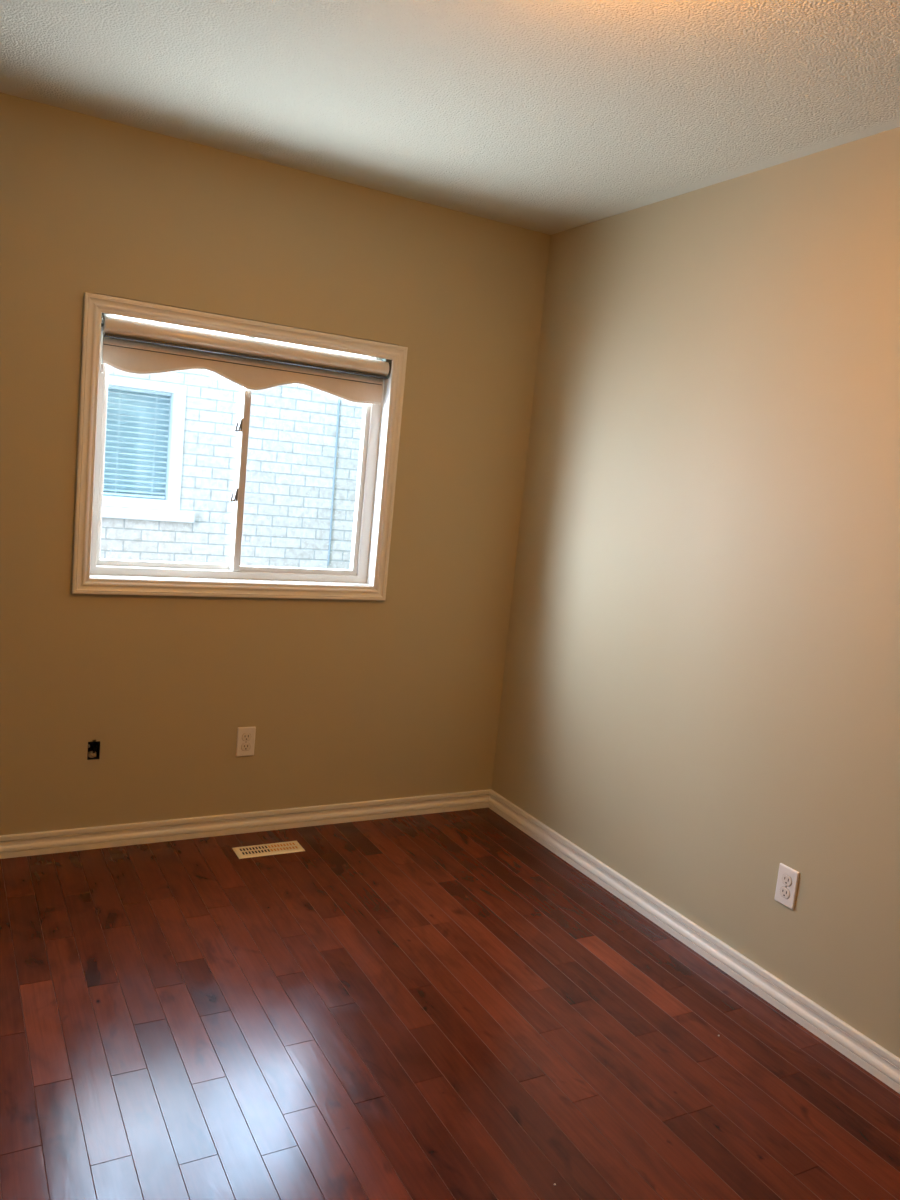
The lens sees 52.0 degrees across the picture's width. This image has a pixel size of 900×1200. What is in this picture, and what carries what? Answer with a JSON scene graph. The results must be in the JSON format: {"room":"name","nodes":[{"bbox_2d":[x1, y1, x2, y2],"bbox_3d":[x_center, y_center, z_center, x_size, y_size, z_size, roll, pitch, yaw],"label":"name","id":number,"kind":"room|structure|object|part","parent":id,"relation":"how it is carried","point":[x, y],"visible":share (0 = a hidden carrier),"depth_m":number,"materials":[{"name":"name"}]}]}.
{"room":"empty bedroom","nodes":[
{"label":"empty bedroom","id":0,"kind":"room"},
{"bbox_2d":[0,92,550,834],"bbox_3d":[-1.217,-0.328,3.206,3.350,2.460,0.200,1,9,-29],"label":"wall","id":1,"kind":"structure","parent":0,"point":[398,696],"depth_m":3.36,"materials":[{"name":"beige paint"}]},
{"bbox_2d":[87,741,99,759],"bbox_3d":[-1.263,0.523,3.261,0.040,0.065,0.056,1,9,-29],"label":"electrical box","id":2,"kind":"object","parent":1,"relation":"attached to","point":[93,747],"visible":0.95,"depth_m":3.26,"materials":[{"name":"black plastic"}]},
{"bbox_2d":[71,292,407,600],"bbox_3d":[-0.719,-0.495,3.324,1.161,0.984,0.019,1,9,-29],"label":"trim","id":3,"kind":"structure","parent":1,"relation":"attached to","point":[95,305],"depth_m":3.24,"materials":[{"name":"white wood"}]},
{"bbox_2d":[90,294,397,585],"bbox_3d":[-0.757,-0.528,3.392,1.096,0.955,0.144,1,9,-29],"label":"window","id":4,"kind":"structure","parent":1,"relation":"in","point":[374,419],"depth_m":3.44,"materials":[{"name":"white plastic"}]},
{"bbox_3d":[-0.984,-0.551,3.313,0.516,0.874,0.026,1,9,-29],"label":"sash","id":5,"kind":"part","parent":4,"relation":"part of","materials":[{"name":"white plastic"}]},
{"bbox_2d":[101,313,391,404],"bbox_3d":[-0.701,-0.845,3.307,1.052,0.204,0.065,1,9,-29],"label":"roller blind","id":6,"kind":"object","parent":4,"relation":"attached to","point":[129,346],"visible":1,"depth_m":3.29,"materials":[{"name":"beige fabric"}]},
{"bbox_3d":[-1.149,-0.856,3.049,0.003,0.153,0.046,1,9,-29],"label":"cord","id":7,"kind":"part","parent":6,"relation":"part of","materials":[{"name":"white plastic"}]},
{"bbox_3d":[-0.718,-0.790,3.342,1.029,0.060,0.001,1,9,-29],"label":"lace trim","id":8,"kind":"part","parent":6,"relation":"part of","materials":[{"name":"beige fabric"}]},
{"bbox_3d":[-0.558,-0.537,3.516,0.505,0.874,0.028,1,9,-29],"label":"sash","id":9,"kind":"part","parent":4,"relation":"part of","materials":[{"name":"white plastic"}]},
{"bbox_2d":[0,789,490,858],"bbox_3d":[-1.279,0.845,3.269,3.350,0.077,0.016,1,9,-29],"label":"baseboard","id":10,"kind":"structure","parent":1,"relation":"attached to","point":[87,838],"depth_m":3.51,"materials":[{"name":"white wood"}]},
{"bbox_2d":[236,727,255,756],"bbox_3d":[-0.773,0.537,3.496,0.070,0.114,0.008,1,9,-29],"label":"electrical outlet","id":11,"kind":"object","parent":1,"relation":"attached to","point":[245,745],"visible":1,"depth_m":3.49,"materials":[{"name":"white plastic"}]},
{"bbox_2d":[241,743,250,750],"bbox_3d":[-0.774,0.556,3.497,0.036,0.030,0.004,1,9,-29],"label":"receptacle","id":12,"kind":"object","parent":11,"relation":"attached to","point":[244,746],"depth_m":3.50,"materials":[{"name":"plastic"}]},
{"bbox_2d":[242,733,250,740],"bbox_3d":[-0.770,0.519,3.491,0.034,0.028,0.003,1,9,-29],"label":"receptacle","id":13,"kind":"object","parent":11,"relation":"attached to","point":[245,736],"depth_m":3.49,"materials":[{"name":"plastic"}]},
{"bbox_2d":[0,808,899,1199],"bbox_3d":[-0.048,1.346,1.043,3.550,0.080,5.200,1,9,-29],"label":"floor","id":14,"kind":"structure","parent":0,"point":[443,1005],"depth_m":2.35,"materials":[{"name":"brown wood"}]},
{"bbox_2d":[232,841,304,858],"bbox_3d":[-0.670,0.920,3.413,0.250,0.008,0.096,1,9,-29],"label":"floor vent","id":15,"kind":"object","parent":14,"relation":"in","point":[290,846],"visible":1,"depth_m":3.40,"materials":[{"name":"beige metal"}]},
{"bbox_2d":[0,0,899,234],"bbox_3d":[0.176,-1.182,0.745,3.750,0.150,5.500,1,9,-29],"label":"ceiling","id":16,"kind":"structure","parent":0,"point":[549,117],"depth_m":2.41,"materials":[{"name":"beige paint"}]},
{"bbox_2d":[491,127,899,1057],"bbox_3d":[1.599,0.140,1.785,0.200,2.460,5.500,1,9,-29],"label":"wall","id":17,"kind":"structure","parent":0,"point":[700,695],"depth_m":2.88,"materials":[{"name":"beige paint"}]},
{"bbox_2d":[488,789,899,1093],"bbox_3d":[1.391,1.294,1.888,0.016,0.077,5.100,1,9,-29],"label":"baseboard","id":18,"kind":"structure","parent":17,"relation":"attached to","point":[869,1055],"depth_m":2.87,"materials":[{"name":"white wood"}]},
{"bbox_2d":[774,863,799,909],"bbox_3d":[0.972,0.828,2.666,0.008,0.114,0.070,1,9,-29],"label":"electrical outlet","id":19,"kind":"object","parent":17,"relation":"attached to","point":[788,878],"visible":1,"depth_m":2.66,"materials":[{"name":"white plastic"}]},
{"bbox_2d":[780,886,789,898],"bbox_3d":[0.968,0.847,2.668,0.004,0.030,0.036,1,9,-29],"label":"receptacle","id":20,"kind":"object","parent":19,"relation":"attached to","point":[784,890],"depth_m":2.67,"materials":[{"name":"plastic"}]},
{"bbox_2d":[782,874,791,885],"bbox_3d":[0.972,0.809,2.663,0.003,0.028,0.034,1,9,-29],"label":"receptacle","id":21,"kind":"object","parent":19,"relation":"attached to","point":[786,878],"depth_m":2.66,"materials":[{"name":"plastic"}]},
{"label":"outside","id":22,"kind":"structure","parent":0,"visible":0},
{"bbox_3d":[-4.640,0.279,10.697,26.000,0.200,15.798,1,9,-29],"label":"ground","id":23,"kind":"structure","parent":22,"visible":0},
{"bbox_2d":[100,316,366,569],"bbox_3d":[-3.340,-1.885,8.456,16.400,4.920,7.400,1,9,-29],"label":"brick house","id":24,"kind":"structure","parent":23,"relation":"on","point":[288,502],"depth_m":5.71,"materials":[{"name":"brick"}]},
{"bbox_2d":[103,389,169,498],"bbox_3d":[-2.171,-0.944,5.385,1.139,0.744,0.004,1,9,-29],"label":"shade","id":25,"kind":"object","parent":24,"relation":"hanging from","point":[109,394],"depth_m":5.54,"materials":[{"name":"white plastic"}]},
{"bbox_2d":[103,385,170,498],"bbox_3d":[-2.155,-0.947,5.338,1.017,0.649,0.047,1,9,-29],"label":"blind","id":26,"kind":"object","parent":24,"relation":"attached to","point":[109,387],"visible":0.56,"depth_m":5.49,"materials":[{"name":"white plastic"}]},
{"bbox_3d":[-2.186,-0.634,5.381,1.017,0.014,0.036,1,9,-29],"label":"rail","id":27,"kind":"part","parent":26,"relation":"part of","materials":[{"name":"white plastic"}]},
{"bbox_3d":[-2.124,-1.252,5.295,1.017,0.032,0.035,1,9,-29],"label":"head rail","id":28,"kind":"part","parent":26,"relation":"part of","materials":[{"name":"white plastic"}]},
{"bbox_3d":[-2.135,-0.515,5.298,1.320,0.064,0.050,1,9,-29],"label":"window sill","id":29,"kind":"part","parent":24,"relation":"part of","materials":[{"name":"stone"}]},
{"bbox_2d":[327,353,342,565],"bbox_3d":[-0.705,-1.332,5.959,0.027,2.236,0.017,1,9,-29],"label":"cable","id":30,"kind":"object","parent":24,"relation":"attached to","point":[342,353],"visible":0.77,"depth_m":6.03,"materials":[{"name":"white"}]}
]}

